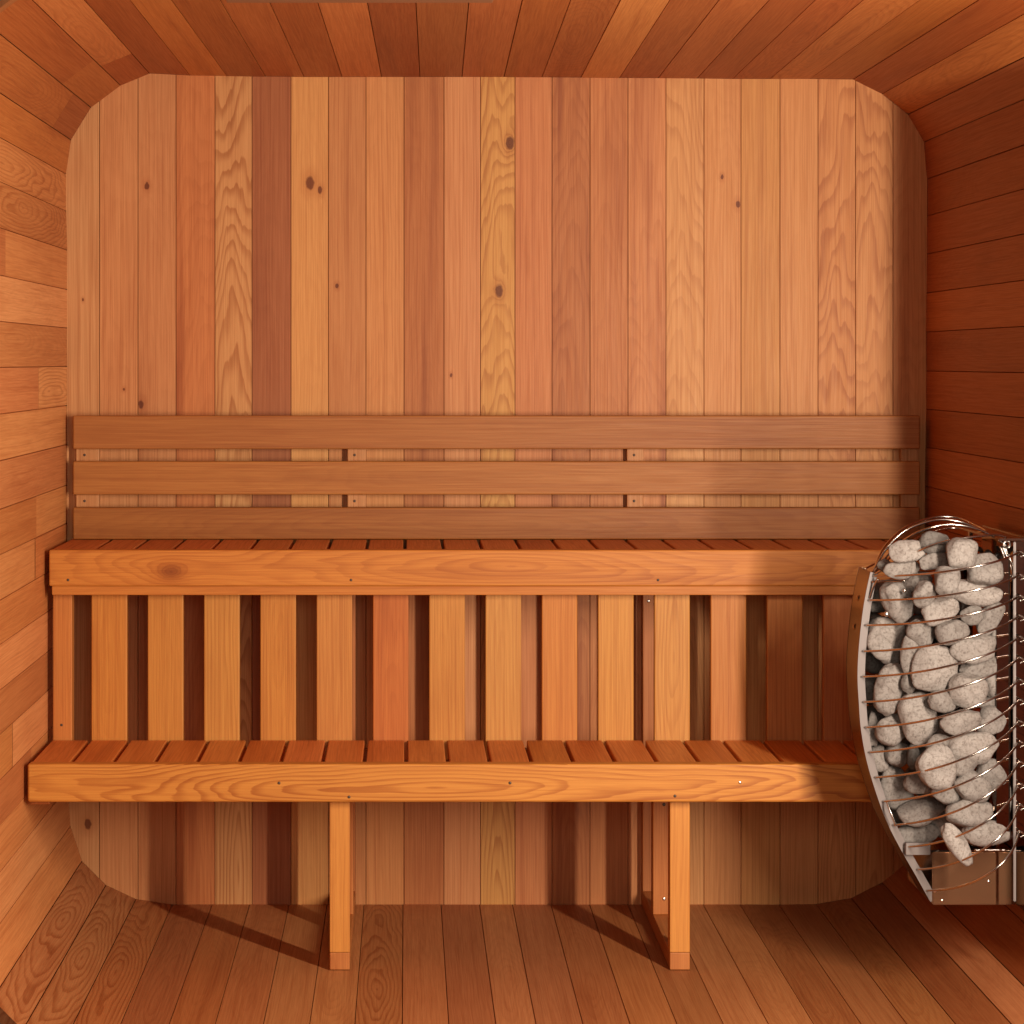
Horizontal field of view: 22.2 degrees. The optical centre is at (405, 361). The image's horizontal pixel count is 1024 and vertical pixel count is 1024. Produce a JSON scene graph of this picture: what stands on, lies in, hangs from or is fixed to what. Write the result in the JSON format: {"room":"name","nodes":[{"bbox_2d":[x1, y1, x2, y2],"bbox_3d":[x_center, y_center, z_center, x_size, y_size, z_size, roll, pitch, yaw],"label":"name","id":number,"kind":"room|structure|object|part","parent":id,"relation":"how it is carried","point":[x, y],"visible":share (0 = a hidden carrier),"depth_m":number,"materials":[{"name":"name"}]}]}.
{"room":"spa","nodes":[
{"label":"spa","id":0,"kind":"room"},
{"bbox_2d":[0,0,16,12],"bbox_3d":[0.226,0.318,4.780,2.152,2.078,0.040,0,0,0],"label":"wall","id":1,"kind":"structure","parent":0,"point":[4,4],"depth_m":4.77,"materials":[{"name":"brown wood"}]},
{"bbox_2d":[0,138,81,985],"bbox_3d":[-0.848,0.394,5.665,0.075,1.787,1.730,0,0,0],"label":"wall","id":2,"kind":"structure","parent":0,"point":[39,853],"depth_m":5.84,"materials":[{"name":"brown wood"}]},
{"bbox_2d":[65,73,926,905],"bbox_3d":[0.226,0.317,6.517,2.217,2.140,0.036,0,0,0],"label":"wall","id":3,"kind":"structure","parent":0,"point":[237,245],"depth_m":6.50,"materials":[{"name":"brown wood"}]},
{"bbox_2d":[73,415,919,538],"bbox_3d":[0.224,0.286,6.471,2.099,0.307,0.055,0,0,0],"label":"sauna backrest","id":4,"kind":"object","parent":3,"relation":"attached to","point":[356,477],"visible":0.96,"depth_m":6.45,"materials":[{"name":"brown wood"}]},
{"bbox_2d":[49,539,949,761],"bbox_3d":[0.221,0.699,6.286,2.109,0.518,0.425,0,0,0],"label":"bench","id":5,"kind":"object","parent":3,"relation":"attached to","point":[615,571],"visible":0.7,"depth_m":6.13,"materials":[{"name":"brown wood"}]},
{"bbox_3d":[-0.810,0.742,6.148,0.045,0.392,0.040,0,0,0],"label":"post","id":6,"kind":"part","parent":5,"relation":"part of","materials":[{"name":"brown wood"}]},
{"bbox_3d":[0.231,0.938,6.169,2.069,0.040,0.038,0,0,0],"label":"skirt rail","id":7,"kind":"part","parent":5,"relation":"part of","materials":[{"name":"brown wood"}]},
{"bbox_3d":[0.221,0.534,6.098,2.097,0.021,0.037,0,0,0],"label":"rail","id":8,"kind":"part","parent":5,"relation":"part of","materials":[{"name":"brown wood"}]},
{"bbox_3d":[0.221,0.481,6.094,2.109,0.084,0.038,0,0,0],"label":"rail","id":9,"kind":"part","parent":5,"relation":"part of","materials":[{"name":"brown wood"}]},
{"bbox_2d":[0,862,1023,1023],"bbox_3d":[0.217,1.322,5.665,2.146,0.147,1.730,0,0,0],"label":"floor","id":10,"kind":"structure","parent":0,"point":[884,954],"depth_m":5.79,"materials":[{"name":"brown wood"}]},
{"bbox_2d":[28,595,977,969],"bbox_3d":[0.217,0.936,6.124,2.110,0.837,0.748,0,0,0],"label":"bench","id":11,"kind":"object","parent":10,"relation":"on","point":[665,776],"visible":0.9,"depth_m":5.79,"materials":[{"name":"brown wood"}]},
{"bbox_3d":[-0.148,1.117,5.815,0.044,0.398,0.046,0,0,0],"label":"leg","id":12,"kind":"part","parent":11,"relation":"part of","materials":[{"name":"brown wood"}]},
{"bbox_3d":[-0.148,1.335,6.146,0.044,0.038,0.703,0,0,0],"label":"foot rail","id":13,"kind":"part","parent":11,"relation":"part of","materials":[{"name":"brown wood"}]},
{"bbox_3d":[-0.148,1.138,6.213,0.044,0.356,0.050,0,0,0],"label":"post","id":14,"kind":"part","parent":11,"relation":"part of","materials":[{"name":"brown wood"}]},
{"bbox_3d":[-0.148,0.917,6.478,0.044,0.798,0.040,0,0,0],"label":"wall post","id":15,"kind":"part","parent":11,"relation":"part of","materials":[{"name":"brown wood"}]},
{"bbox_3d":[0.217,0.932,5.771,2.110,0.084,0.038,0,0,0],"label":"rail","id":16,"kind":"part","parent":11,"relation":"part of","materials":[{"name":"brown wood"}]},
{"bbox_3d":[0.610,0.917,6.478,0.044,0.798,0.040,0,0,0],"label":"wall post","id":17,"kind":"part","parent":11,"relation":"part of","materials":[{"name":"brown wood"}]},
{"bbox_3d":[0.610,1.138,6.213,0.044,0.356,0.050,0,0,0],"label":"post","id":18,"kind":"part","parent":11,"relation":"part of","materials":[{"name":"brown wood"}]},
{"bbox_3d":[0.610,1.335,6.146,0.044,0.038,0.703,0,0,0],"label":"foot rail","id":19,"kind":"part","parent":11,"relation":"part of","materials":[{"name":"brown wood"}]},
{"bbox_3d":[0.610,1.117,5.815,0.044,0.398,0.046,0,0,0],"label":"leg","id":20,"kind":"part","parent":11,"relation":"part of","materials":[{"name":"brown wood"}]},
{"bbox_2d":[0,0,1023,173],"bbox_3d":[0.206,-0.605,5.665,2.189,0.320,1.730,0,0,0],"label":"ceiling","id":21,"kind":"structure","parent":0,"point":[59,59],"depth_m":5.67,"materials":[{"name":"brown wood"}]},
{"bbox_2d":[226,0,492,2],"bbox_3d":[-0.091,-0.709,5.066,0.524,0.006,0.092,0,0,0],"label":"trim","id":22,"kind":"structure","parent":21,"relation":"attached to","point":[227,1],"depth_m":5.09,"materials":[{"name":"brown wood"}]},
{"bbox_2d":[909,57,1023,984],"bbox_3d":[1.293,0.319,5.665,0.095,1.962,1.730,0,0,0],"label":"wall","id":23,"kind":"structure","parent":0,"point":[973,134],"depth_m":5.88,"materials":[{"name":"brown wood"}]},
{"bbox_2d":[846,515,1023,910],"bbox_3d":[1.119,0.727,5.461,0.360,0.802,0.534,0,0,0],"label":"heater","id":24,"kind":"object","parent":23,"relation":"attached to","point":[995,876],"visible":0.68,"depth_m":5.38,"materials":[{"name":"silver metal"}]},
{"bbox_2d":[876,559,890,571],"bbox_3d":[0.990,0.422,5.383,0.032,0.029,0.025,0,0,0],"label":"stone","id":25,"kind":"object","parent":24,"relation":"on","point":[880,565],"visible":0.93,"depth_m":5.38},
{"bbox_3d":[1.016,0.779,5.475,0.154,0.686,0.134,0,0,0],"label":"plate","id":26,"kind":"part","parent":24,"relation":"part of","materials":[{"name":"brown metal"}]},
{"bbox_2d":[891,809,902,825],"bbox_3d":[1.059,0.956,5.532,0.071,0.066,0.065,0,0,0],"label":"stone","id":27,"kind":"object","parent":24,"relation":"on","point":[897,820],"visible":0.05,"depth_m":5.51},
{"bbox_3d":[1.025,0.891,5.537,0.069,0.065,0.066,0,0,0],"label":"stone","id":28,"kind":"object","parent":27,"relation":"on","visible":0},
{"bbox_3d":[1.014,0.837,5.534,0.075,0.066,0.066,0,0,0],"label":"stone","id":29,"kind":"object","parent":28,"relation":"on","visible":0},
{"bbox_2d":[867,705,884,721],"bbox_3d":[0.996,0.763,5.536,0.074,0.066,0.062,0,0,31],"label":"stone","id":30,"kind":"object","parent":29,"relation":"on","point":[870,708],"visible":0.12,"depth_m":5.51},
{"bbox_2d":[865,677,876,704],"bbox_3d":[0.998,0.698,5.530,0.074,0.063,0.067,0,0,0],"label":"stone","id":31,"kind":"object","parent":30,"relation":"on","point":[869,682],"visible":0.14,"depth_m":5.50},
{"bbox_2d":[865,645,885,673],"bbox_3d":[0.997,0.631,5.533,0.074,0.065,0.067,0,0,0],"label":"stone","id":32,"kind":"object","parent":31,"relation":"on","point":[873,665],"visible":0.27,"depth_m":5.50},
{"bbox_2d":[869,613,880,622],"bbox_3d":[0.995,0.567,5.531,0.073,0.068,0.066,0,0,0],"label":"stone","id":33,"kind":"object","parent":32,"relation":"on","point":[872,615],"visible":0.09,"depth_m":5.51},
{"bbox_2d":[903,774,930,793],"bbox_3d":[1.058,0.867,5.361,0.067,0.046,0.039,0,0,0],"label":"stone","id":34,"kind":"object","parent":24,"relation":"on","point":[913,784],"visible":0.57,"depth_m":5.34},
{"bbox_2d":[907,744,919,769],"bbox_3d":[1.046,0.813,5.354,0.028,0.056,0.026,0,0,0],"label":"stone","id":35,"kind":"object","parent":34,"relation":"on","point":[912,754],"visible":0.7,"depth_m":5.35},
{"bbox_2d":[897,692,937,745],"bbox_3d":[1.054,0.734,5.348,0.085,0.110,0.052,0,0,0],"label":"stone","id":36,"kind":"object","parent":35,"relation":"on","point":[916,709],"visible":0.9,"depth_m":5.33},
{"bbox_2d":[901,674,914,693],"bbox_3d":[1.032,0.663,5.346,0.030,0.042,0.026,0,0,0],"label":"stone","id":37,"kind":"object","parent":36,"relation":"on","point":[907,686],"visible":0.93,"depth_m":5.34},
{"bbox_2d":[900,635,917,672],"bbox_3d":[1.035,0.600,5.341,0.040,0.084,0.031,0,0,0],"label":"stone","id":38,"kind":"object","parent":37,"relation":"on","point":[906,656],"visible":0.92,"depth_m":5.33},
{"bbox_2d":[905,842,929,854],"bbox_3d":[1.061,1.009,5.392,0.051,0.025,0.014,0,0,0],"label":"tray","id":39,"kind":"object","parent":24,"relation":"on","point":[909,849],"depth_m":5.38,"materials":[{"name":"metal"}]},
{"bbox_2d":[898,823,938,841],"bbox_3d":[1.066,0.986,5.432,0.098,0.048,0.037,0,0,0],"label":"stone","id":40,"kind":"object","parent":24,"relation":"on","point":[929,833],"visible":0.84,"depth_m":5.42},
{"bbox_2d":[880,765,913,810],"bbox_3d":[1.027,0.893,5.447,0.074,0.100,0.051,0,0,0],"label":"stone","id":41,"kind":"object","parent":40,"relation":"on","point":[893,788],"visible":0.7,"depth_m":5.43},
{"bbox_2d":[871,745,888,771],"bbox_3d":[0.989,0.829,5.433,0.041,0.058,0.032,0,0,0],"label":"stone","id":42,"kind":"object","parent":41,"relation":"on","point":[882,765],"visible":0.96,"depth_m":5.42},
{"bbox_2d":[867,711,877,746],"bbox_3d":[0.973,0.765,5.426,0.026,0.074,0.024,0,0,0],"label":"stone","id":43,"kind":"object","parent":42,"relation":"on","point":[872,720],"visible":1,"depth_m":5.42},
{"bbox_2d":[884,742,908,766],"bbox_3d":[1.025,0.818,5.415,0.055,0.055,0.041,0,0,0],"label":"stone","id":44,"kind":"object","parent":41,"relation":"on","point":[896,758],"visible":0.84,"depth_m":5.40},
{"bbox_2d":[874,713,904,746],"bbox_3d":[1.004,0.764,5.387,0.066,0.070,0.052,0,0,0],"label":"stone","id":45,"kind":"object","parent":44,"relation":"on","point":[888,736],"visible":0.91,"depth_m":5.37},
{"bbox_2d":[873,663,903,716],"bbox_3d":[1.000,0.679,5.381,0.064,0.113,0.048,0,0,0],"label":"stone","id":46,"kind":"object","parent":45,"relation":"on","point":[885,688],"visible":0.94,"depth_m":5.36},
{"bbox_2d":[867,616,905,663],"bbox_3d":[0.999,0.581,5.414,0.083,0.102,0.051,0,0,0],"label":"stone","id":47,"kind":"object","parent":46,"relation":"on","point":[878,637],"visible":0.88,"depth_m":5.39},
{"bbox_2d":[870,582,884,611],"bbox_3d":[0.998,0.494,5.453,0.071,0.064,0.067,0,0,0],"label":"stone","id":48,"kind":"object","parent":47,"relation":"on","point":[876,606],"visible":0.38,"depth_m":5.43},
{"bbox_2d":[879,581,915,622],"bbox_3d":[1.018,0.497,5.372,0.078,0.087,0.052,0,0,0],"label":"stone","id":49,"kind":"object","parent":47,"relation":"on","point":[899,611],"visible":0.92,"depth_m":5.35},
{"bbox_2d":[883,561,919,579],"bbox_3d":[1.018,0.427,5.341,0.076,0.040,0.033,0,0,0],"label":"stone","id":50,"kind":"object","parent":49,"relation":"on","point":[891,569],"visible":0.96,"depth_m":5.33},
{"bbox_2d":[888,540,924,562],"bbox_3d":[1.027,0.388,5.326,0.076,0.048,0.038,0,0,0],"label":"stone","id":51,"kind":"object","parent":50,"relation":"on","point":[901,551],"visible":1,"depth_m":5.31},
{"bbox_2d":[902,571,932,591],"bbox_3d":[1.055,0.453,5.362,0.064,0.044,0.031,0,0,0],"label":"stone","id":52,"kind":"object","parent":49,"relation":"on","point":[910,584],"visible":0.61,"depth_m":5.35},
{"bbox_2d":[896,797,945,827],"bbox_3d":[1.072,0.936,5.410,0.103,0.062,0.046,0,0,0],"label":"stone","id":53,"kind":"object","parent":40,"relation":"on","point":[923,808],"visible":0.88,"depth_m":5.39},
{"bbox_2d":[914,744,925,771],"bbox_3d":[1.086,0.835,5.455,0.072,0.065,0.067,0,0,0],"label":"stone","id":54,"kind":"object","parent":24,"relation":"on","point":[922,749],"visible":0.04,"depth_m":5.43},
{"bbox_3d":[1.067,0.765,5.452,0.074,0.068,0.067,0,0,0],"label":"stone","id":55,"kind":"object","parent":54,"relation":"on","visible":0},
{"bbox_2d":[902,688,927,696],"bbox_3d":[1.058,0.698,5.451,0.074,0.065,0.068,0,0,0],"label":"stone","id":56,"kind":"object","parent":55,"relation":"on","point":[915,690],"visible":0.06,"depth_m":5.42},
{"bbox_3d":[1.061,0.626,5.446,0.076,0.066,0.065,0,0,0],"label":"stone","id":57,"kind":"object","parent":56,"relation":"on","visible":0},
{"bbox_2d":[904,615,923,628],"bbox_3d":[1.068,0.564,5.454,0.069,0.067,0.065,0,0,0],"label":"stone","id":58,"kind":"object","parent":57,"relation":"on","point":[913,617],"visible":0.11,"depth_m":5.44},
{"bbox_2d":[911,592,937,614],"bbox_3d":[1.079,0.497,5.450,0.072,0.066,0.068,0,0,0],"label":"stone","id":59,"kind":"object","parent":58,"relation":"on","point":[918,610],"visible":0.08,"depth_m":5.43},
{"bbox_2d":[919,552,948,569],"bbox_3d":[1.079,0.406,5.309,0.063,0.038,0.028,0,0,0],"label":"stone","id":60,"kind":"object","parent":24,"relation":"on","point":[930,561],"visible":0.77,"depth_m":5.30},
{"bbox_2d":[919,531,948,553],"bbox_3d":[1.080,0.370,5.315,0.064,0.050,0.039,0,0,0],"label":"stone","id":61,"kind":"object","parent":60,"relation":"on","point":[928,538],"visible":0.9,"depth_m":5.30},
{"bbox_2d":[915,744,956,789],"bbox_3d":[1.077,0.822,5.276,0.085,0.092,0.051,0,0,0],"label":"stone","id":62,"kind":"object","parent":24,"relation":"on","point":[935,755],"visible":0.99,"depth_m":5.26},
{"bbox_3d":[1.109,0.382,5.402,0.275,0.112,0.063,0,0,14],"label":"cage rod","id":63,"kind":"part","parent":24,"relation":"part of","materials":[{"name":"metal"}]},
{"bbox_3d":[1.085,0.397,5.321,0.274,0.095,0.082,0,0,21],"label":"cage rod","id":64,"kind":"part","parent":24,"relation":"part of","materials":[{"name":"metal"}]},
{"bbox_3d":[1.108,0.387,5.511,0.277,0.108,0.263,0,0,0],"label":"cage rod","id":65,"kind":"part","parent":24,"relation":"part of","materials":[{"name":"metal"}]},
{"bbox_3d":[1.103,0.386,5.364,0.266,0.113,0.096,0,0,0],"label":"cage rod","id":66,"kind":"part","parent":24,"relation":"part of","materials":[{"name":"metal"}]},
{"bbox_3d":[1.099,0.606,5.299,0.309,0.101,0.212,0,0,0],"label":"cage rod","id":67,"kind":"part","parent":24,"relation":"part of","materials":[{"name":"metal"}]},
{"bbox_3d":[1.110,0.402,5.501,0.280,0.088,0.283,0,0,0],"label":"cage rod","id":68,"kind":"part","parent":24,"relation":"part of","materials":[{"name":"metal"}]},
{"bbox_3d":[1.100,0.653,5.299,0.306,0.111,0.212,0,0,0],"label":"cage rod","id":69,"kind":"part","parent":24,"relation":"part of","materials":[{"name":"metal"}]},
{"bbox_3d":[1.076,0.558,5.283,0.330,0.091,0.134,0,0,22],"label":"cage rod","id":70,"kind":"part","parent":24,"relation":"part of","materials":[{"name":"metal"}]},
{"bbox_3d":[1.102,0.702,5.299,0.302,0.119,0.212,0,0,0],"label":"cage rod","id":71,"kind":"part","parent":24,"relation":"part of","materials":[{"name":"metal"}]},
{"bbox_3d":[1.079,0.511,5.283,0.325,0.077,0.133,0,0,22],"label":"cage rod","id":72,"kind":"part","parent":24,"relation":"part of","materials":[{"name":"metal"}]},
{"bbox_3d":[1.082,0.464,5.284,0.319,0.068,0.133,0,0,23],"label":"cage rod","id":73,"kind":"part","parent":24,"relation":"part of","materials":[{"name":"metal"}]},
{"bbox_3d":[1.082,0.748,5.284,0.318,0.131,0.133,0,0,23],"label":"cage rod","id":74,"kind":"part","parent":24,"relation":"part of","materials":[{"name":"metal"}]},
{"bbox_2d":[931,810,962,837],"bbox_3d":[1.131,0.965,5.445,0.078,0.065,0.068,0,0,0],"label":"stone","id":75,"kind":"object","parent":24,"relation":"on","point":[940,822],"visible":0.25,"depth_m":5.42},
{"bbox_3d":[1.086,0.415,5.284,0.309,0.064,0.132,0,0,23],"label":"cage rod","id":76,"kind":"part","parent":24,"relation":"part of","materials":[{"name":"metal"}]},
{"bbox_2d":[934,566,960,598],"bbox_3d":[1.094,0.445,5.251,0.051,0.067,0.043,0,0,0],"label":"stone","id":77,"kind":"object","parent":24,"relation":"on","point":[945,583],"visible":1,"depth_m":5.23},
{"bbox_2d":[946,537,977,567],"bbox_3d":[1.122,0.386,5.247,0.064,0.064,0.051,0,0,0],"label":"stone","id":78,"kind":"object","parent":77,"relation":"on","point":[961,552],"visible":0.99,"depth_m":5.23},
{"bbox_3d":[1.087,0.796,5.285,0.307,0.139,0.132,0,0,24],"label":"cage rod","id":79,"kind":"part","parent":24,"relation":"part of","materials":[{"name":"metal"}]},
{"bbox_3d":[1.121,0.842,5.299,0.265,0.148,0.212,0,0,0],"label":"cage rod","id":80,"kind":"part","parent":24,"relation":"part of","materials":[{"name":"metal"}]},
{"bbox_2d":[941,823,972,866],"bbox_3d":[1.113,0.974,5.251,0.064,0.089,0.033,0,0,0],"label":"stone","id":81,"kind":"object","parent":24,"relation":"on","point":[959,848],"visible":1,"depth_m":5.24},
{"bbox_3d":[1.131,0.887,5.299,0.244,0.156,0.212,0,0,0],"label":"cage rod","id":82,"kind":"part","parent":24,"relation":"part of","materials":[{"name":"metal"}]},
{"bbox_3d":[1.218,0.680,5.697,0.028,0.555,0.003,0,0,0],"label":"panel","id":83,"kind":"part","parent":24,"relation":"part of","materials":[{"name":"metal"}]},
{"bbox_3d":[1.143,0.932,5.299,0.221,0.157,0.212,0,0,0],"label":"cage rod","id":84,"kind":"part","parent":24,"relation":"part of","materials":[{"name":"metal"}]},
{"bbox_3d":[1.156,0.977,5.299,0.194,0.161,0.212,0,0,0],"label":"cage rod","id":85,"kind":"part","parent":24,"relation":"part of","materials":[{"name":"metal"}]},
{"bbox_2d":[929,837,1010,851],"bbox_3d":[1.150,1.016,5.530,0.220,0.003,0.260,0,0,0],"label":"tray","id":86,"kind":"object","parent":24,"relation":"on","point":[940,847],"depth_m":5.43,"materials":[{"name":"metal"}]},
{"bbox_3d":[1.166,1.026,5.299,0.174,0.150,0.212,0,0,0],"label":"cage rod","id":87,"kind":"part","parent":24,"relation":"part of","materials":[{"name":"metal"}]},
{"bbox_2d":[961,820,1011,846],"bbox_3d":[1.187,0.963,5.312,0.103,0.054,0.042,0,0,0],"label":"stone","id":88,"kind":"object","parent":24,"relation":"on","point":[985,834],"visible":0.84,"depth_m":5.30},
{"bbox_2d":[945,799,992,826],"bbox_3d":[1.145,0.918,5.292,0.098,0.060,0.046,0,0,0],"label":"stone","id":89,"kind":"object","parent":88,"relation":"on","point":[975,814],"visible":0.94,"depth_m":5.28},
{"bbox_2d":[931,785,960,804],"bbox_3d":[1.103,0.881,5.311,0.063,0.046,0.037,0,0,0],"label":"stone","id":90,"kind":"object","parent":89,"relation":"on","point":[951,796],"visible":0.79,"depth_m":5.29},
{"bbox_2d":[953,770,991,802],"bbox_3d":[1.152,0.865,5.287,0.077,0.074,0.048,0,0,0],"label":"stone","id":91,"kind":"object","parent":89,"relation":"on","point":[979,787],"visible":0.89,"depth_m":5.27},
{"bbox_2d":[956,758,976,776],"bbox_3d":[1.134,0.823,5.293,0.061,0.042,0.034,0,0,0],"label":"stone","id":92,"kind":"object","parent":91,"relation":"on","point":[967,765],"visible":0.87,"depth_m":5.28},
{"bbox_2d":[926,734,948,748],"bbox_3d":[1.092,0.782,5.315,0.060,0.044,0.034,0,0,0],"label":"stone","id":93,"kind":"object","parent":92,"relation":"on","point":[936,737],"visible":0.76,"depth_m":5.31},
{"bbox_2d":[948,732,998,764],"bbox_3d":[1.156,0.787,5.303,0.104,0.068,0.051,0,0,0],"label":"stone","id":94,"kind":"object","parent":92,"relation":"on","point":[962,746],"visible":0.86,"depth_m":5.28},
{"bbox_2d":[939,709,981,735],"bbox_3d":[1.128,0.734,5.287,0.084,0.054,0.042,0,0,0],"label":"stone","id":95,"kind":"object","parent":94,"relation":"on","point":[964,721],"visible":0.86,"depth_m":5.27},
{"bbox_2d":[927,690,955,712],"bbox_3d":[1.093,0.693,5.301,0.058,0.047,0.035,0,0,0],"label":"stone","id":96,"kind":"object","parent":95,"relation":"on","point":[942,702],"visible":0.94,"depth_m":5.29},
{"bbox_2d":[910,644,957,691],"bbox_3d":[1.081,0.629,5.317,0.097,0.105,0.050,0,0,0],"label":"stone","id":97,"kind":"object","parent":96,"relation":"on","point":[931,657],"visible":0.85,"depth_m":5.30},
{"bbox_2d":[906,618,934,645],"bbox_3d":[1.056,0.556,5.332,0.061,0.059,0.040,0,0,0],"label":"stone","id":98,"kind":"object","parent":97,"relation":"on","point":[922,634],"visible":0.85,"depth_m":5.32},
{"bbox_2d":[934,619,969,644],"bbox_3d":[1.112,0.550,5.288,0.071,0.053,0.040,0,0,0],"label":"stone","id":99,"kind":"object","parent":97,"relation":"on","point":[945,631],"visible":0.91,"depth_m":5.28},
{"bbox_2d":[921,597,959,626],"bbox_3d":[1.090,0.508,5.307,0.078,0.064,0.044,0,0,0],"label":"stone","id":100,"kind":"object","parent":99,"relation":"on","point":[942,607],"visible":0.87,"depth_m":5.29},
{"bbox_2d":[912,580,935,607],"bbox_3d":[1.052,0.472,5.279,0.048,0.058,0.038,0,0,0],"label":"stone","id":101,"kind":"object","parent":100,"relation":"on","point":[924,588],"visible":0.98,"depth_m":5.27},
{"bbox_2d":[960,606,983,625],"bbox_3d":[1.152,0.515,5.294,0.047,0.042,0.032,0,0,0],"label":"stone","id":102,"kind":"object","parent":99,"relation":"on","point":[975,619],"visible":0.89,"depth_m":5.28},
{"bbox_2d":[955,579,1002,606],"bbox_3d":[1.161,0.470,5.291,0.107,0.056,0.044,0,0,0],"label":"stone","id":103,"kind":"object","parent":102,"relation":"on","point":[990,596],"visible":0.79,"depth_m":5.27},
{"bbox_2d":[966,553,1003,584],"bbox_3d":[1.171,0.419,5.269,0.078,0.067,0.050,0,0,0],"label":"stone","id":104,"kind":"object","parent":103,"relation":"on","point":[991,574],"visible":0.9,"depth_m":5.25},
{"bbox_2d":[948,672,988,708],"bbox_3d":[1.145,0.670,5.293,0.080,0.075,0.052,0,0,0],"label":"stone","id":105,"kind":"object","parent":95,"relation":"on","point":[973,694],"visible":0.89,"depth_m":5.27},
{"bbox_2d":[949,635,995,664],"bbox_3d":[1.156,0.586,5.301,0.098,0.062,0.046,0,0,0],"label":"stone","id":106,"kind":"object","parent":105,"relation":"on","point":[970,648],"visible":0.8,"depth_m":5.28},
{"bbox_2d":[976,602,1005,635],"bbox_3d":[1.192,0.524,5.301,0.060,0.071,0.036,0,0,0],"label":"stone","id":107,"kind":"object","parent":106,"relation":"on","point":[992,618],"visible":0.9,"depth_m":5.29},
{"bbox_2d":[959,656,996,677],"bbox_3d":[1.177,0.624,5.317,0.092,0.047,0.036,0,0,0],"label":"stone","id":108,"kind":"object","parent":105,"relation":"on","point":[983,669],"visible":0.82,"depth_m":5.30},
{"bbox_2d":[977,705,1005,734],"bbox_3d":[1.195,0.732,5.313,0.065,0.062,0.045,0,0,0],"label":"stone","id":109,"kind":"object","parent":94,"relation":"on","point":[988,712],"visible":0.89,"depth_m":5.29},
{"bbox_2d":[980,697,995,707],"bbox_3d":[1.198,0.699,5.325,0.052,0.026,0.025,0,0,0],"label":"stone","id":110,"kind":"object","parent":109,"relation":"on","point":[992,702],"visible":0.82,"depth_m":5.31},
{"bbox_2d":[985,675,995,696],"bbox_3d":[1.205,0.658,5.324,0.043,0.068,0.034,0,0,0],"label":"stone","id":111,"kind":"object","parent":110,"relation":"on","point":[991,681],"visible":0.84,"depth_m":5.31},
{"bbox_2d":[992,786,1012,810],"bbox_3d":[1.225,0.892,5.334,0.045,0.080,0.036,0,0,0],"label":"stone","id":112,"kind":"object","parent":88,"relation":"on","point":[1011,791],"visible":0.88,"depth_m":5.33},
{"bbox_2d":[976,758,1006,789],"bbox_3d":[1.199,0.843,5.317,0.066,0.066,0.051,0,0,0],"label":"stone","id":113,"kind":"object","parent":112,"relation":"on","point":[996,776],"visible":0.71,"depth_m":5.30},
{"bbox_2d":[974,844,1005,850],"bbox_3d":[1.208,1.004,5.380,0.066,0.017,0.006,0,0,0],"label":"tray","id":114,"kind":"object","parent":24,"relation":"on","point":[996,844],"depth_m":5.38,"materials":[{"name":"metal"}]},
{"bbox_3d":[1.234,0.361,5.492,0.057,0.004,0.415,0,0,0],"label":"rail","id":115,"kind":"part","parent":24,"relation":"part of","materials":[{"name":"metal"}]},
{"bbox_3d":[1.218,0.680,5.303,0.028,0.555,0.003,0,0,0],"label":"panel","id":116,"kind":"part","parent":24,"relation":"part of","materials":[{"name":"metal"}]},
{"bbox_3d":[1.272,0.740,5.500,0.021,0.765,0.400,0,0,0],"label":"panel","id":117,"kind":"part","parent":24,"relation":"part of","materials":[{"name":"metal"}]},
{"bbox_3d":[1.227,0.408,5.320,0.005,0.064,0.031,0,0,-42],"label":"stay rod","id":118,"kind":"part","parent":24,"relation":"part of","materials":[{"name":"metal"}]},
{"bbox_3d":[1.231,0.408,5.320,0.020,0.064,0.024,0,0,0],"label":"stay rod","id":119,"kind":"part","parent":24,"relation":"part of","materials":[{"name":"metal"}]},
{"bbox_3d":[1.238,0.409,5.323,0.013,0.065,0.028,0,0,-37],"label":"stay rod","id":120,"kind":"part","parent":24,"relation":"part of","materials":[{"name":"metal"}]},
{"bbox_3d":[1.199,0.965,5.455,0.075,0.068,0.067,0,0,0],"label":"stone","id":121,"kind":"object","parent":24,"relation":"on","visible":0},
{"bbox_3d":[1.174,0.896,5.445,0.073,0.064,0.067,0,0,0],"label":"stone","id":122,"kind":"object","parent":121,"relation":"on","visible":0},
{"bbox_3d":[1.149,0.831,5.448,0.070,0.068,0.067,0,0,0],"label":"stone","id":123,"kind":"object","parent":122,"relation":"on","visible":0},
{"bbox_2d":[935,712,952,736],"bbox_3d":[1.142,0.763,5.449,0.074,0.059,0.068,0,0,0],"label":"stone","id":124,"kind":"object","parent":123,"relation":"on","point":[939,731],"visible":0.09,"depth_m":5.43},
{"bbox_3d":[1.132,0.701,5.449,0.074,0.069,0.067,0,0,0],"label":"stone","id":125,"kind":"object","parent":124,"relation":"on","visible":0},
{"bbox_3d":[1.132,0.632,5.454,0.075,0.070,0.068,0,0,0],"label":"stone","id":126,"kind":"object","parent":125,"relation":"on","visible":0},
{"bbox_2d":[934,619,960,647],"bbox_3d":[1.143,0.569,5.452,0.073,0.064,0.065,0,0,0],"label":"stone","id":127,"kind":"object","parent":126,"relation":"on","point":[949,646],"visible":0.07,"depth_m":5.45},
{"bbox_2d":[938,594,970,615],"bbox_3d":[1.151,0.498,5.449,0.072,0.067,0.068,0,0,0],"label":"stone","id":128,"kind":"object","parent":127,"relation":"on","point":[962,606],"visible":0.09,"depth_m":5.42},
{"bbox_3d":[1.129,0.960,5.535,0.072,0.065,0.068,0,0,0],"label":"stone","id":129,"kind":"object","parent":24,"relation":"on","visible":0},
{"bbox_2d":[905,767,930,796],"bbox_3d":[1.097,0.893,5.535,0.074,0.065,0.067,0,0,0],"label":"stone","id":130,"kind":"object","parent":129,"relation":"on","point":[908,770],"visible":0.12,"depth_m":5.53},
{"bbox_2d":[901,738,925,744],"bbox_3d":[1.081,0.828,5.534,0.071,0.064,0.066,0,0,0],"label":"stone","id":131,"kind":"object","parent":130,"relation":"on","point":[904,740],"visible":0.06,"depth_m":5.52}
]}

